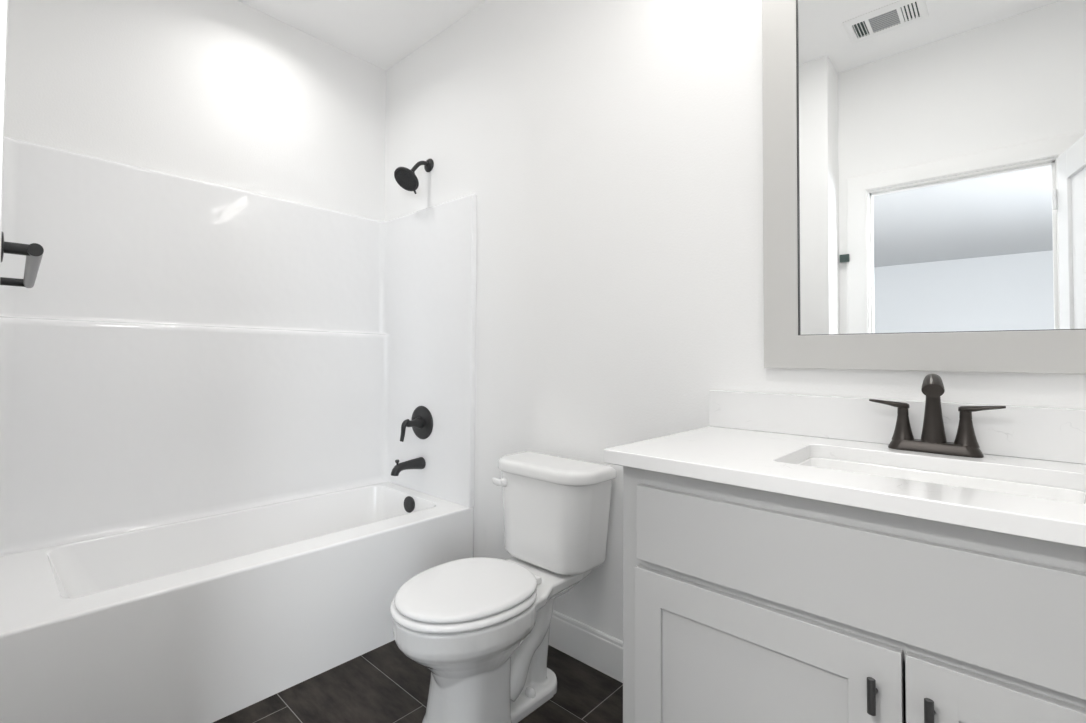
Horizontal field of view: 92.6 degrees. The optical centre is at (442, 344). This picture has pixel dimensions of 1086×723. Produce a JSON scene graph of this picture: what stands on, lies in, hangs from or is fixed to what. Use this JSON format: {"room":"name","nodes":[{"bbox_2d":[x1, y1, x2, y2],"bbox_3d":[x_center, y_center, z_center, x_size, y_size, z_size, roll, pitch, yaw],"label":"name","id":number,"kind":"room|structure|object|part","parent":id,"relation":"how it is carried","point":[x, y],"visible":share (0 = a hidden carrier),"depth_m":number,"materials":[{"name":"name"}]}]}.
{"room":"bathroom","nodes":[
{"label":"bathroom","id":0,"kind":"room"},
{"bbox_2d":[0,0,8,267],"bbox_3d":[-1.154,-0.240,1.024,0.371,2.809,1.828,2,-2,-42],"label":"wall","id":1,"kind":"structure","parent":0,"point":[3,3],"depth_m":0.47,"materials":[{"name":"white paint"}]},
{"bbox_2d":[0,232,43,287],"bbox_3d":[-0.773,-0.138,0.930,0.071,0.048,0.515,2,-2,-42],"label":"towel bar","id":2,"kind":"object","parent":1,"relation":"attached to","point":[34,252],"visible":0.97,"depth_m":0.78,"materials":[{"name":"black metal"}]},
{"bbox_3d":[-0.933,-0.136,1.100,0.061,0.017,0.017,2,-2,-42],"label":"post","id":3,"kind":"part","parent":2,"relation":"part of","materials":[{"name":"black metal"}]},
{"bbox_3d":[-0.626,-0.141,0.748,0.044,0.017,0.017,2,-2,-42],"label":"post","id":4,"kind":"part","parent":2,"relation":"part of","materials":[{"name":"black metal"}]},
{"bbox_3d":[-0.760,-0.138,0.941,0.020,0.020,0.486,2,-2,-40],"label":"rail","id":5,"kind":"part","parent":2,"relation":"part of","materials":[{"name":"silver metal"}]},
{"bbox_2d":[5,0,385,220],"bbox_3d":[-1.033,-0.210,2.285,2.020,2.809,0.120,2,-2,-42],"label":"wall","id":6,"kind":"structure","parent":0,"point":[228,93],"depth_m":2.21,"materials":[{"name":"white paint"}]},
{"bbox_2d":[0,135,476,555],"bbox_3d":[-0.701,0.004,2.014,1.639,1.410,0.716,2,-2,-42],"label":"shower surround","id":7,"kind":"object","parent":6,"relation":"attached to","point":[179,348],"visible":0.94,"depth_m":2.15,"materials":[{"name":"white plastic"}]},
{"bbox_2d":[391,457,425,475],"bbox_3d":[-0.173,0.581,2.451,0.184,0.072,0.059,2,-2,-42],"label":"tub spout","id":8,"kind":"object","parent":7,"relation":"attached to","point":[417,463],"visible":1,"depth_m":2.44,"materials":[{"name":"black metal"}]},
{"bbox_2d":[400,406,432,441],"bbox_3d":[-0.150,0.383,2.475,0.130,0.166,0.165,2,-2,-42],"label":"shower valve","id":9,"kind":"object","parent":7,"relation":"attached to","point":[421,422],"visible":1,"depth_m":2.48,"materials":[{"name":"black metal"}]},
{"bbox_3d":[-0.155,0.409,2.470,0.117,0.113,0.058,2,-2,-42],"label":"handle","id":10,"kind":"part","parent":9,"relation":"part of","materials":[{"name":"black metal"}]},
{"bbox_3d":[-0.100,0.022,2.551,0.028,1.410,0.706,2,-2,-42],"label":"panel","id":11,"kind":"part","parent":7,"relation":"part of","materials":[{"name":"white plastic"}]},
{"bbox_2d":[237,0,486,69],"bbox_3d":[-0.115,-1.631,1.220,2.111,0.100,2.922,2,-2,-42],"label":"ceiling","id":12,"kind":"structure","parent":0,"point":[381,33],"depth_m":2.44,"materials":[{"name":"white paint"}]},
{"bbox_2d":[213,640,622,722],"bbox_3d":[-0.157,1.152,1.141,1.951,0.050,2.722,2,-2,-42],"label":"floor","id":13,"kind":"structure","parent":0,"point":[382,684],"depth_m":1.65,"materials":[{"name":"tile"}]},
{"bbox_2d":[0,482,473,722],"bbox_3d":[-0.710,0.925,1.993,1.639,0.432,0.717,2,-2,-42],"label":"bathtub","id":14,"kind":"object","parent":13,"relation":"on","point":[207,619],"visible":0.97,"depth_m":1.64,"materials":[{"name":"white"}]},
{"bbox_2d":[47,486,435,597],"bbox_3d":[-0.685,0.870,2.018,1.380,0.316,0.492,2,-2,-42],"label":"basin","id":15,"kind":"object","parent":14,"relation":"in","point":[89,567],"depth_m":2.08,"materials":[{"name":"white"}]},
{"bbox_3d":[-0.162,0.768,2.452,0.020,0.077,0.077,2,-2,-42],"label":"overflow plate","id":16,"kind":"part","parent":14,"relation":"part of","materials":[{"name":"black metal"}]},
{"bbox_2d":[390,451,616,722],"bbox_3d":[0.175,0.774,1.622,0.793,0.734,0.396,2,-2,-42],"label":"toilet","id":17,"kind":"object","parent":13,"relation":"on","point":[480,626],"visible":1,"depth_m":1.57,"materials":[{"name":"white ceramic"}]},
{"bbox_3d":[0.061,0.743,1.514,0.478,0.019,0.350,2,-2,-42],"label":"seat","id":18,"kind":"part","parent":17,"relation":"part of","materials":[{"name":"white plastic"}]},
{"bbox_3d":[0.070,0.721,1.523,0.479,0.020,0.330,2,-2,-42],"label":"lid","id":19,"kind":"part","parent":17,"relation":"part of","materials":[{"name":"white plastic"}]},
{"bbox_3d":[0.171,0.951,1.611,0.764,0.381,0.346,2,-2,-42],"label":"bowl","id":20,"kind":"part","parent":17,"relation":"part of","materials":[{"name":"white ceramic"}]},
{"bbox_3d":[0.203,0.495,1.837,0.037,0.034,0.051,1,-1,-22],"label":"flush lever","id":21,"kind":"part","parent":17,"relation":"part of","materials":[{"name":"white plastic"}]},
{"bbox_3d":[0.383,0.611,1.812,0.222,0.304,0.370,2,-2,-42],"label":"tank","id":22,"kind":"part","parent":17,"relation":"part of","materials":[{"name":"white ceramic"}]},
{"bbox_3d":[0.382,0.436,1.815,0.242,0.044,0.396,2,-2,-42],"label":"tank lid","id":23,"kind":"part","parent":17,"relation":"part of","materials":[{"name":"white ceramic"}]},
{"bbox_2d":[623,466,1085,722],"bbox_3d":[0.910,0.699,0.963,0.622,0.868,0.941,2,-2,-42],"label":"vanity cabinet","id":24,"kind":"object","parent":13,"relation":"on","point":[741,604],"visible":0.9,"depth_m":0.85,"materials":[{"name":"grey paint"}]},
{"bbox_3d":[0.562,0.740,0.946,0.008,0.398,0.320,2,-2,-42],"label":"panel","id":25,"kind":"part","parent":24,"relation":"part of","materials":[{"name":"grey paint"}]},
{"bbox_3d":[0.563,0.740,0.941,0.020,0.528,0.431,2,-2,-42],"label":"door","id":26,"kind":"part","parent":24,"relation":"part of","materials":[{"name":"grey paint"}]},
{"bbox_2d":[603,390,1085,547],"bbox_3d":[0.921,0.194,0.972,0.622,0.139,0.999,2,-2,-42],"label":"countertop","id":27,"kind":"structure","parent":24,"relation":"on","point":[751,440],"depth_m":1.05,"materials":[{"name":"white stone"}]},
{"bbox_2d":[869,374,1005,457],"bbox_3d":[1.065,0.150,1.111,0.129,0.175,0.218,2,-2,-42],"label":"faucet","id":28,"kind":"object","parent":27,"relation":"on","point":[933,436],"visible":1,"depth_m":1.12,"materials":[{"name":"black metal"}]},
{"bbox_3d":[1.047,0.174,1.188,0.041,0.091,0.079,2,-2,-42],"label":"handle","id":29,"kind":"part","parent":28,"relation":"part of","materials":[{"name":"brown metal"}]},
{"bbox_3d":[1.065,0.140,1.109,0.124,0.155,0.045,2,-2,-42],"label":"spout","id":30,"kind":"part","parent":28,"relation":"part of","materials":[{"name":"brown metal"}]},
{"bbox_3d":[1.140,0.172,1.084,0.041,0.091,0.079,2,-2,-42],"label":"handle","id":31,"kind":"part","parent":28,"relation":"part of","materials":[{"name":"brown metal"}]},
{"bbox_2d":[797,457,1085,503],"bbox_3d":[0.913,0.340,0.971,0.364,0.152,0.458,2,-2,-42],"label":"sink","id":32,"kind":"object","parent":27,"relation":"in","point":[1003,486],"visible":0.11,"depth_m":1.05,"materials":[{"name":"white ceramic"}]},
{"bbox_3d":[0.669,0.544,0.794,0.030,0.054,0.011,2,-2,-42],"label":"handle","id":33,"kind":"part","parent":24,"relation":"part of","materials":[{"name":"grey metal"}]},
{"bbox_3d":[0.713,0.543,0.746,0.030,0.054,0.011,2,-2,-42],"label":"handle","id":34,"kind":"part","parent":24,"relation":"part of","materials":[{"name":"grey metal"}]},
{"bbox_3d":[0.855,0.736,0.619,0.020,0.528,0.431,2,-2,-42],"label":"door","id":35,"kind":"part","parent":24,"relation":"part of","materials":[{"name":"grey paint"}]},
{"bbox_2d":[384,0,1085,640],"bbox_3d":[0.625,-0.203,1.868,0.120,2.809,2.962,2,-2,-42],"label":"wall","id":36,"kind":"structure","parent":0,"point":[610,152],"depth_m":1.82,"materials":[{"name":"white paint"}]},
{"bbox_2d":[394,158,433,193],"bbox_3d":[-0.143,-0.840,2.499,0.201,0.199,0.135,2,-2,-42],"label":"shower","id":37,"kind":"object","parent":36,"relation":"attached to","point":[406,178],"visible":1,"depth_m":2.48,"materials":[{"name":"black metal"}]},
{"bbox_3d":[-0.116,-0.879,2.524,0.113,0.081,0.021,2,-2,-42],"label":"arm","id":38,"kind":"part","parent":37,"relation":"part of","materials":[{"name":"black metal"}]},
{"bbox_2d":[549,610,622,682],"bbox_3d":[0.476,1.084,1.890,0.012,0.133,1.021,2,-2,-42],"label":"baseboard","id":39,"kind":"structure","parent":36,"relation":"attached to","point":[599,650],"depth_m":1.83,"materials":[{"name":"white paint"}]},
{"bbox_2d":[709,390,1085,463],"bbox_3d":[1.145,0.186,1.174,0.020,0.108,0.998,2,-2,-42],"label":"backsplash","id":40,"kind":"structure","parent":36,"relation":"attached to","point":[1041,433],"depth_m":1.24,"materials":[{"name":"white stone"}]},
{"bbox_2d":[762,0,1085,373],"bbox_3d":[1.147,-0.492,1.194,0.020,1.106,0.695,2,-2,-42],"label":"mirror","id":41,"kind":"object","parent":36,"relation":"attached to","point":[924,161],"visible":1,"depth_m":1.20,"materials":[{"name":"grey mirror"}]}
]}

